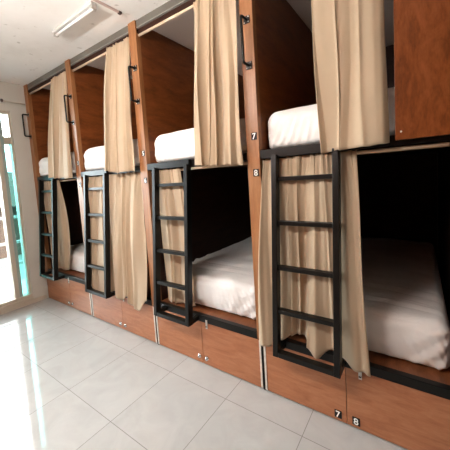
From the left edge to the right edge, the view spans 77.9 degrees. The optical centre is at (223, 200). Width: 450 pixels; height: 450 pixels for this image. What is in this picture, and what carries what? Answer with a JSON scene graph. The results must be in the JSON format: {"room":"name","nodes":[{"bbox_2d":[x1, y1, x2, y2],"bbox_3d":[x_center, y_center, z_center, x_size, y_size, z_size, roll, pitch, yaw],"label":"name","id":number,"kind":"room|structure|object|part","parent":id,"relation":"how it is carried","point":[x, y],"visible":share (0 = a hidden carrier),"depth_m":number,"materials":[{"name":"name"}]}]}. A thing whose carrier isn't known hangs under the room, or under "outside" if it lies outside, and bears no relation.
{"room":"dormitory","nodes":[
{"label":"dormitory","id":0,"kind":"room"},
{"bbox_2d":[0,81,48,298],"bbox_3d":[-2.401,-0.009,3.386,0.120,2.710,4.070,0,6,35],"label":"wall","id":1,"kind":"structure","parent":0,"point":[8,91],"depth_m":3.33,"materials":[{"name":"beige paint"}]},
{"bbox_2d":[0,99,25,104],"bbox_3d":[-2.432,-1.137,3.214,0.038,0.036,0.246,0,6,35],"label":"pipe","id":2,"kind":"object","parent":1,"relation":"attached to","point":[1,100],"visible":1,"depth_m":3.19,"materials":[{"name":"beige metal"}]},
{"bbox_2d":[0,279,26,300],"bbox_3d":[-3.198,1.569,3.324,1.130,0.480,6.500,0,6,35],"label":"balcony","id":3,"kind":"object","parent":1,"relation":"attached to","point":[5,290],"depth_m":3.92,"materials":[{"name":"white"}]},
{"bbox_2d":[0,215,22,268],"bbox_3d":[-3.597,0.820,3.571,0.044,1.020,5.800,0,6,35],"label":"balcony railing","id":4,"kind":"object","parent":3,"relation":"on","point":[16,216],"visible":0.02,"depth_m":4.10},
{"bbox_2d":[0,110,33,309],"bbox_3d":[-2.923,0.170,2.599,0.125,2.235,1.755,0,6,35],"label":"window","id":5,"kind":"structure","parent":1,"relation":"in","point":[18,297],"depth_m":3.23,"materials":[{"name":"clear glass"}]},
{"bbox_2d":[0,295,46,314],"bbox_3d":[-2.775,1.304,2.725,0.012,0.050,1.900,0,6,35],"label":"baseboard","id":6,"kind":"structure","parent":1,"relation":"attached to","point":[43,297],"depth_m":3.28,"materials":[{"name":"beige wood"}]},
{"bbox_2d":[0,0,169,85],"bbox_3d":[-0.194,-1.437,1.738,5.640,0.120,4.190,0,6,35],"label":"ceiling","id":7,"kind":"structure","parent":0,"point":[29,49],"depth_m":2.19,"materials":[{"name":"white paint"},{"name":"plaster"}]},
{"bbox_2d":[52,1,96,37],"bbox_3d":[-1.109,-1.320,2.043,0.560,0.046,0.039,0,6,35],"label":"ceiling light","id":8,"kind":"object","parent":7,"relation":"attached to","point":[90,6],"visible":1,"depth_m":2.01,"materials":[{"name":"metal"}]},
{"bbox_2d":[93,0,121,14],"bbox_3d":[-1.003,-1.310,1.651,0.024,0.016,0.900,0,6,35],"label":"conduit","id":9,"kind":"object","parent":7,"relation":"attached to","point":[97,1],"visible":1,"depth_m":1.93,"materials":[{"name":"white plastic"}]},
{"bbox_2d":[87,55,131,78],"bbox_3d":[-0.561,-1.469,3.234,0.916,0.009,1.895,0,6,35],"label":"ceiling panel","id":10,"kind":"object","parent":7,"relation":"attached to","point":[99,63],"visible":0.02,"depth_m":2.83,"materials":[{"name":"white paint"}]},
{"bbox_2d":[153,0,242,75],"bbox_3d":[0.258,-1.474,2.660,0.916,0.009,1.895,0,6,35],"label":"ceiling panel","id":11,"kind":"object","parent":7,"relation":"attached to","point":[180,29],"visible":0.02,"depth_m":2.29,"materials":[{"name":"white paint"}]},
{"bbox_2d":[287,0,393,45],"bbox_3d":[1.078,-1.479,2.087,0.916,0.009,1.895,0,6,35],"label":"ceiling panel","id":12,"kind":"object","parent":7,"relation":"attached to","point":[302,8],"visible":0.12,"depth_m":2.20,"materials":[{"name":"white paint"}]},
{"bbox_2d":[0,298,407,449],"bbox_3d":[-0.024,1.269,1.958,5.400,0.100,3.950,0,6,35],"label":"floor","id":13,"kind":"structure","parent":0,"point":[71,378],"depth_m":1.76,"materials":[{"name":"tile"}]},
{"bbox_2d":[22,84,83,271],"bbox_3d":[-1.740,-0.163,4.154,0.084,2.608,2.005,0,6,35],"label":"wall","id":14,"kind":"structure","parent":13,"relation":"on","point":[37,103],"depth_m":3.43,"materials":[{"name":"brown wood"}]},
{"bbox_3d":[-2.342,-0.890,3.293,0.015,0.268,0.065,0,6,35],"label":"grab handle","id":15,"kind":"part","parent":14,"relation":"part of","materials":[{"name":"black paint"}]},
{"bbox_3d":[-2.272,-0.238,3.395,0.084,2.268,0.040,0,6,35],"label":"post","id":16,"kind":"part","parent":14,"relation":"part of","materials":[{"name":"brown wood"}]},
{"bbox_2d":[29,82,50,94],"bbox_3d":[-1.922,-1.266,3.032,0.916,0.019,0.018,0,6,35],"label":"curtain rod","id":17,"kind":"object","parent":14,"relation":"attached to","point":[49,83],"visible":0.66,"depth_m":3.12,"materials":[{"name":"beige metal"}]},
{"bbox_2d":[48,71,72,178],"bbox_3d":[-1.746,-0.752,2.909,0.492,1.056,0.090,0,6,35],"label":"curtain","id":18,"kind":"object","parent":17,"relation":"hanging from","point":[59,154],"visible":0.99,"depth_m":2.88,"materials":[{"name":"beige fabric"}]},
{"bbox_3d":[-1.755,-0.906,4.138,0.078,1.124,1.896,0,6,35],"label":"panel","id":19,"kind":"part","parent":14,"relation":"part of","materials":[{"name":"brown wood"}]},
{"bbox_3d":[-1.684,0.222,4.229,0.078,1.144,1.896,0,6,35],"label":"panel","id":20,"kind":"part","parent":14,"relation":"part of","materials":[{"name":"black"}]},
{"bbox_2d":[47,268,92,314],"bbox_3d":[-1.292,0.391,3.949,1.004,1.484,1.967,0,6,35],"label":"storage unit","id":21,"kind":"object","parent":13,"relation":"on","point":[69,290],"visible":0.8,"depth_m":3.16,"materials":[{"name":"brown wood"}]},
{"bbox_3d":[-1.979,1.057,3.339,0.572,0.324,0.018,0,6,35],"label":"door","id":22,"kind":"part","parent":21,"relation":"part of","materials":[{"name":"brown wood"}]},
{"bbox_2d":[49,173,76,180],"bbox_3d":[-1.342,-0.896,3.855,0.919,1.130,1.915,0,6,35],"label":"deck","id":23,"kind":"object","parent":21,"relation":"on","point":[74,174],"visible":0.03,"depth_m":3.01,"materials":[{"name":"black paint"}]},
{"bbox_2d":[37,176,64,280],"bbox_3d":[-2.067,0.309,3.241,0.440,1.176,0.154,0,6,35],"label":"ladder","id":24,"kind":"object","parent":23,"relation":"attached to","point":[54,234],"visible":0.96,"depth_m":3.19,"materials":[{"name":"black metal"}]},
{"bbox_3d":[-2.170,0.327,3.313,0.031,1.141,0.150,0,6,35],"label":"rail","id":25,"kind":"part","parent":24,"relation":"part of","materials":[{"name":"black metal"}]},
{"bbox_3d":[-1.899,0.326,3.123,0.031,1.141,0.150,0,6,35],"label":"rail","id":26,"kind":"part","parent":24,"relation":"part of","materials":[{"name":"black metal"}]},
{"bbox_2d":[39,152,75,176],"bbox_3d":[-1.372,-0.503,3.819,0.895,0.260,1.813,0,6,35],"label":"mattress","id":27,"kind":"object","parent":23,"relation":"on","point":[43,163],"visible":0.1,"depth_m":3.21,"materials":[{"name":"white fabric"}]},
{"bbox_2d":[69,243,84,272],"bbox_3d":[-1.258,0.614,3.981,0.885,0.269,1.793,0,6,35],"label":"mattress","id":28,"kind":"object","parent":21,"relation":"on","point":[76,250],"visible":0.12,"depth_m":3.24,"materials":[{"name":"white fabric"}]},
{"bbox_3d":[-1.571,1.054,3.054,0.418,0.324,0.018,0,6,35],"label":"door","id":29,"kind":"part","parent":21,"relation":"part of","materials":[{"name":"brown wood"}]},
{"bbox_2d":[63,59,147,316],"bbox_3d":[-0.921,-0.167,3.580,0.084,2.608,2.005,0,6,35],"label":"wall","id":30,"kind":"structure","parent":13,"relation":"on","point":[85,85],"depth_m":2.83,"materials":[{"name":"brown wood"}]},
{"bbox_3d":[-1.522,-0.895,2.720,0.015,0.268,0.065,0,6,35],"label":"grab handle","id":31,"kind":"part","parent":30,"relation":"part of","materials":[{"name":"black paint"}]},
{"bbox_3d":[-1.452,-0.243,2.822,0.084,2.268,0.040,0,6,35],"label":"post","id":32,"kind":"part","parent":30,"relation":"part of","materials":[{"name":"brown wood"}]},
{"bbox_2d":[72,52,105,71],"bbox_3d":[-1.102,-1.271,2.459,0.916,0.019,0.018,0,6,35],"label":"curtain rod","id":33,"kind":"object","parent":30,"relation":"attached to","point":[104,53],"visible":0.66,"depth_m":2.54,"materials":[{"name":"beige metal"}]},
{"bbox_2d":[104,37,134,172],"bbox_3d":[-0.901,-0.757,2.313,0.411,1.055,0.097,0,6,35],"label":"curtain","id":34,"kind":"object","parent":33,"relation":"hanging from","point":[118,139],"visible":0.98,"depth_m":2.30,"materials":[{"name":"beige fabric"}]},
{"bbox_3d":[-0.935,-0.911,3.565,0.078,1.124,1.896,0,6,35],"label":"panel","id":35,"kind":"part","parent":30,"relation":"part of","materials":[{"name":"brown wood"}]},
{"bbox_2d":[91,263,157,342],"bbox_3d":[-0.464,0.386,3.370,0.982,1.484,1.967,0,6,35],"label":"storage unit","id":36,"kind":"object","parent":13,"relation":"on","point":[112,310],"visible":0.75,"depth_m":2.57,"materials":[{"name":"brown wood"}]},
{"bbox_3d":[-1.158,1.052,2.764,0.507,0.324,0.018,0,6,35],"label":"door","id":37,"kind":"part","parent":36,"relation":"part of","materials":[{"name":"brown wood"}]},
{"bbox_2d":[89,165,139,176],"bbox_3d":[-0.522,-0.901,3.281,0.919,1.130,1.915,0,6,35],"label":"deck","id":38,"kind":"object","parent":36,"relation":"on","point":[137,168],"visible":0.02,"depth_m":2.41,"materials":[{"name":"black paint"}]},
{"bbox_2d":[81,169,114,298],"bbox_3d":[-1.241,0.304,2.663,0.440,1.176,0.154,0,6,35],"label":"ladder","id":39,"kind":"object","parent":38,"relation":"attached to","point":[107,293],"visible":0.87,"depth_m":2.60,"materials":[{"name":"black metal"}]},
{"bbox_3d":[-1.344,0.322,2.735,0.031,1.141,0.150,0,6,35],"label":"rail","id":40,"kind":"part","parent":39,"relation":"part of","materials":[{"name":"metal"}]},
{"bbox_3d":[-1.073,0.321,2.545,0.031,1.141,0.150,0,6,35],"label":"rail","id":41,"kind":"part","parent":39,"relation":"part of","materials":[{"name":"metal"}]},
{"bbox_2d":[84,139,139,170],"bbox_3d":[-0.548,-0.509,3.253,0.895,0.261,1.813,0,6,35],"label":"mattress","id":42,"kind":"object","parent":38,"relation":"on","point":[93,157],"visible":0.09,"depth_m":2.62,"materials":[{"name":"white fabric"}]},
{"bbox_3d":[-0.764,1.050,2.489,0.448,0.324,0.018,0,6,35],"label":"door","id":43,"kind":"part","parent":36,"relation":"part of","materials":[{"name":"brown wood"}]},
{"bbox_2d":[128,20,251,344],"bbox_3d":[-0.102,-0.172,3.007,0.084,2.608,2.005,0,6,35],"label":"wall","id":44,"kind":"structure","parent":13,"relation":"on","point":[162,67],"depth_m":2.49,"materials":[{"name":"brown wood"}]},
{"bbox_2d":[27,0,188,89],"bbox_3d":[-0.610,-1.355,2.103,4.300,0.050,0.026,0,6,35],"label":"trim","id":45,"kind":"structure","parent":44,"relation":"attached to","point":[171,3],"depth_m":2.33,"materials":[{"name":"grey metal"}]},
{"bbox_2d":[28,0,195,92],"bbox_3d":[-0.602,-1.307,2.113,4.300,0.036,0.010,0,6,35],"label":"trim","id":46,"kind":"structure","parent":44,"relation":"attached to","point":[190,2],"depth_m":2.15,"materials":[{"name":"grey metal"}]},
{"bbox_3d":[-0.703,-0.900,2.147,0.015,0.268,0.065,0,6,35],"label":"grab handle","id":47,"kind":"part","parent":44,"relation":"part of","materials":[{"name":"black paint"}]},
{"bbox_3d":[-0.633,-0.248,2.248,0.084,2.268,0.040,0,6,35],"label":"post","id":48,"kind":"part","parent":44,"relation":"part of","materials":[{"name":"brown wood"}]},
{"bbox_2d":[138,5,193,36],"bbox_3d":[-0.283,-1.276,1.885,0.916,0.019,0.018,0,6,35],"label":"curtain rod","id":49,"kind":"object","parent":44,"relation":"attached to","point":[191,6],"visible":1,"depth_m":1.96,"materials":[{"name":"beige metal"}]},
{"bbox_2d":[193,0,243,166],"bbox_3d":[-0.068,-0.750,1.741,0.399,1.081,0.090,0,6,35],"label":"curtain","id":50,"kind":"object","parent":49,"relation":"hanging from","point":[217,137],"visible":1,"depth_m":1.74,"materials":[{"name":"beige fabric"}]},
{"bbox_3d":[-0.116,-0.916,2.991,0.078,1.124,1.896,0,6,35],"label":"panel","id":51,"kind":"part","parent":44,"relation":"part of","materials":[{"name":"brown wood"}]},
{"bbox_3d":[-0.045,0.212,3.083,0.078,1.144,1.896,0,6,35],"label":"panel","id":52,"kind":"part","parent":44,"relation":"part of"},
{"bbox_2d":[180,162,247,170],"bbox_3d":[-0.203,-0.232,1.990,0.916,0.019,0.018,0,6,35],"label":"curtain rod","id":53,"kind":"object","parent":44,"relation":"attached to","point":[245,163],"visible":0.43,"depth_m":1.91,"materials":[{"name":"beige metal"}]},
{"bbox_2d":[159,168,194,305],"bbox_3d":[-0.379,0.290,2.164,0.294,1.076,0.047,0,6,35],"label":"curtain","id":54,"kind":"object","parent":53,"relation":"hanging from","point":[171,198],"visible":0.73,"depth_m":2.17,"materials":[{"name":"beige fabric"}]},
{"bbox_2d":[156,298,263,387],"bbox_3d":[0.355,0.381,2.796,0.982,1.484,1.967,0,6,35],"label":"storage unit","id":55,"kind":"object","parent":13,"relation":"on","point":[225,341],"visible":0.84,"depth_m":1.98,"materials":[{"name":"brown wood"}]},
{"bbox_3d":[-0.351,1.047,2.200,0.476,0.324,0.018,0,6,35],"label":"door","id":56,"kind":"part","parent":55,"relation":"part of","materials":[{"name":"brown wood"}]},
{"bbox_2d":[159,153,247,169],"bbox_3d":[0.297,-0.906,2.708,0.919,1.130,1.915,0,6,35],"label":"deck","id":57,"kind":"object","parent":55,"relation":"on","point":[243,154],"visible":0.12,"depth_m":1.98,"materials":[{"name":"black paint"}]},
{"bbox_2d":[147,159,198,326],"bbox_3d":[-0.421,0.299,2.090,0.440,1.176,0.154,0,6,35],"label":"ladder","id":58,"kind":"object","parent":57,"relation":"attached to","point":[159,311],"visible":1,"depth_m":2.04,"materials":[{"name":"black metal"}]},
{"bbox_3d":[-0.525,0.317,2.162,0.031,1.141,0.150,0,6,35],"label":"rail","id":59,"kind":"part","parent":58,"relation":"part of","materials":[{"name":"metal"}]},
{"bbox_3d":[-0.254,0.316,1.972,0.031,1.141,0.150,0,6,35],"label":"rail","id":60,"kind":"part","parent":58,"relation":"part of","materials":[{"name":"black metal"}]},
{"bbox_2d":[154,119,246,162],"bbox_3d":[0.289,-0.516,2.705,0.895,0.259,1.814,0,6,35],"label":"mattress","id":61,"kind":"object","parent":57,"relation":"on","point":[178,145],"visible":0.17,"depth_m":2.06,"materials":[{"name":"white fabric"}]},
{"bbox_2d":[192,236,255,318],"bbox_3d":[0.381,0.606,2.835,0.885,0.266,1.794,0,6,35],"label":"mattress","id":62,"kind":"object","parent":55,"relation":"on","point":[223,279],"visible":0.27,"depth_m":2.13,"materials":[{"name":"white fabric"}]},
{"bbox_3d":[0.043,1.045,1.925,0.478,0.324,0.018,0,6,35],"label":"door","id":63,"kind":"part","parent":55,"relation":"part of","materials":[{"name":"brown wood"}]},
{"bbox_2d":[239,0,316,389],"bbox_3d":[0.718,-0.177,2.434,0.084,2.608,2.005,0,6,35],"label":"wall","id":64,"kind":"structure","parent":13,"relation":"on","point":[276,43],"depth_m":1.73,"materials":[{"name":"brown wood"}]},
{"bbox_3d":[0.116,-0.905,1.573,0.015,0.268,0.065,0,6,35],"label":"grab handle","id":65,"kind":"part","parent":64,"relation":"part of","materials":[{"name":"black paint"}]},
{"bbox_3d":[0.128,-1.034,1.591,0.040,0.042,0.004,0,6,35],"label":"mounting plate","id":66,"kind":"part","parent":64,"relation":"part of","materials":[{"name":"black paint"}]},
{"bbox_3d":[0.144,-0.782,1.612,0.040,0.042,0.004,0,6,35],"label":"mounting plate","id":67,"kind":"part","parent":64,"relation":"part of","materials":[{"name":"black paint"}]},
{"bbox_3d":[0.187,-0.253,1.675,0.084,2.268,0.040,0,6,35],"label":"post","id":68,"kind":"part","parent":64,"relation":"part of","materials":[{"name":"brown wood"}]},
{"bbox_3d":[0.178,-0.380,1.639,0.037,0.043,0.003,0,6,35],"label":"number plate","id":69,"kind":"part","parent":64,"relation":"part of","materials":[{"name":"black paint"}]},
{"bbox_3d":[0.191,-0.166,1.657,0.037,0.043,0.003,0,6,35],"label":"number plate","id":70,"kind":"part","parent":64,"relation":"part of","materials":[{"name":"black paint"}]},
{"bbox_3d":[0.703,-0.921,2.418,0.078,1.124,1.896,0,6,35],"label":"panel","id":71,"kind":"part","parent":64,"relation":"part of","materials":[{"name":"brown wood"}]},
{"bbox_2d":[357,142,449,154],"bbox_3d":[0.616,-0.237,1.417,0.916,0.019,0.018,0,6,35],"label":"curtain rod","id":72,"kind":"object","parent":64,"relation":"attached to","point":[444,144],"visible":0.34,"depth_m":1.26,"materials":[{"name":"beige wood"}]},
{"bbox_2d":[258,150,370,376],"bbox_3d":[0.458,0.316,1.527,0.612,1.129,0.120,0,6,35],"label":"curtain","id":73,"kind":"object","parent":72,"relation":"hanging from","point":[300,200],"visible":0.84,"depth_m":1.50,"materials":[{"name":"beige fabric"}]},
{"bbox_2d":[263,153,449,449],"bbox_3d":[1.175,0.376,2.223,0.982,1.484,1.967,0,6,35],"label":"frame","id":74,"kind":"object","parent":13,"relation":"on","point":[403,403],"visible":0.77,"depth_m":1.56,"materials":[{"name":"brown wood"}]},
{"bbox_3d":[0.465,1.042,1.629,0.470,0.324,0.018,0,6,35],"label":"door","id":75,"kind":"part","parent":74,"relation":"part of","materials":[{"name":"brown wood"}]},
{"bbox_3d":[0.624,1.166,1.521,0.037,0.043,0.003,0,6,35],"label":"number plate","id":76,"kind":"part","parent":74,"relation":"part of","materials":[{"name":"black paint"}]},
{"bbox_3d":[0.698,1.166,1.469,0.037,0.043,0.003,0,6,35],"label":"number plate","id":77,"kind":"part","parent":74,"relation":"part of","materials":[{"name":"black paint"}]},
{"bbox_2d":[266,45,449,158],"bbox_3d":[1.116,-0.911,2.135,0.919,1.130,1.915,0,6,35],"label":"deck","id":78,"kind":"object","parent":74,"relation":"on","point":[389,49],"visible":0.14,"depth_m":2.04,"materials":[{"name":"black paint"}]},
{"bbox_2d":[260,143,344,378],"bbox_3d":[0.401,0.294,1.515,0.440,1.176,0.154,0,6,35],"label":"ladder","id":79,"kind":"object","parent":78,"relation":"attached to","point":[336,371],"visible":0.97,"depth_m":1.48,"materials":[{"name":"black metal"}]},
{"bbox_3d":[0.297,0.312,1.587,0.031,1.141,0.150,0,6,35],"label":"rail","id":80,"kind":"part","parent":79,"relation":"part of","materials":[{"name":"black metal"}]},
{"bbox_3d":[0.568,0.311,1.397,0.031,1.141,0.150,0,6,35],"label":"rail","id":81,"kind":"part","parent":79,"relation":"part of","materials":[{"name":"black metal"}]},
{"bbox_2d":[268,87,394,148],"bbox_3d":[1.113,-0.521,2.139,0.895,0.257,1.813,0,6,35],"label":"mattress","id":82,"kind":"object","parent":78,"relation":"on","point":[297,126],"visible":0.17,"depth_m":1.55,"materials":[{"name":"white fabric"}]},
{"bbox_3d":[0.859,1.040,1.353,0.486,0.324,0.018,0,6,35],"label":"door","id":83,"kind":"part","parent":74,"relation":"part of","materials":[{"name":"brown wood"}]},
{"bbox_2d":[361,237,449,369],"bbox_3d":[1.200,0.601,2.261,0.885,0.265,1.793,0,6,35],"label":"mattress","id":84,"kind":"object","parent":74,"relation":"on","point":[406,317],"visible":0.52,"depth_m":1.54,"materials":[{"name":"white fabric"}]},
{"bbox_2d":[438,146,449,324],"bbox_3d":[1.557,-0.186,1.889,0.084,2.608,1.936,0,6,35],"label":"wall","id":85,"kind":"structure","parent":13,"relation":"on","point":[444,154],"depth_m":2.04,"materials":[{"name":"brown wood"}]},
{"bbox_2d":[393,0,449,140],"bbox_3d":[0.838,-0.825,1.110,0.275,1.121,0.021,0,6,35],"label":"panel","id":86,"kind":"object","parent":85,"relation":"attached to","point":[421,27],"visible":1,"depth_m":1.15,"materials":[{"name":"brown wood"}]},
{"label":"outside","id":87,"kind":"structure","parent":0,"visible":0},
{"bbox_2d":[0,254,24,285],"bbox_3d":[-14.423,1.762,13.340,28.750,0.120,30.000,0,6,35],"label":"ground","id":88,"kind":"structure","parent":87,"point":[4,272],"depth_m":6.47,"materials":[{"name":"white"}]},
{"bbox_2d":[0,172,21,258],"bbox_3d":[-6.925,0.325,9.024,3.400,2.500,3.600,0,6,35],"label":"hut","id":89,"kind":"object","parent":88,"relation":"on","point":[3,250],"visible":0.02,"depth_m":8.07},
{"bbox_3d":[-5.888,0.916,8.373,0.040,1.300,0.700,0,6,35],"label":"door","id":90,"kind":"part","parent":89,"relation":"part of","materials":[{"name":"teal glass"}]},
{"bbox_3d":[0.536,-1.281,1.312,0.916,0.019,0.019,0,6,35],"label":"curtain rod","id":91,"kind":"object","parent":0,"visible":0},
{"bbox_2d":[311,0,389,153],"bbox_3d":[0.565,-0.763,1.293,0.340,1.061,0.082,0,6,35],"label":"curtain","id":92,"kind":"object","parent":91,"relation":"hanging from","point":[349,47],"visible":1,"depth_m":1.30,"materials":[{"name":"beige fabric"}]},
{"bbox_3d":[-1.842,-0.222,3.136,0.916,0.019,0.019,0,6,35],"label":"curtain rod","id":93,"kind":"object","parent":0,"visible":0},
{"bbox_2d":[44,180,69,270],"bbox_3d":[-1.939,0.297,3.260,0.539,1.071,0.064,0,6,35],"label":"curtain","id":94,"kind":"object","parent":93,"relation":"hanging from","point":[62,218],"visible":0.69,"depth_m":3.24,"materials":[{"name":"beige fabric"}]},
{"bbox_3d":[-1.023,-0.227,2.563,0.916,0.019,0.019,0,6,35],"label":"curtain rod","id":95,"kind":"object","parent":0,"visible":0},
{"bbox_2d":[88,172,146,310],"bbox_3d":[-1.025,0.350,2.553,0.904,1.177,0.120,0,6,35],"label":"curtain","id":96,"kind":"object","parent":95,"relation":"hanging from","point":[128,247],"visible":0.86,"depth_m":2.46,"materials":[{"name":"beige fabric"}]}
]}

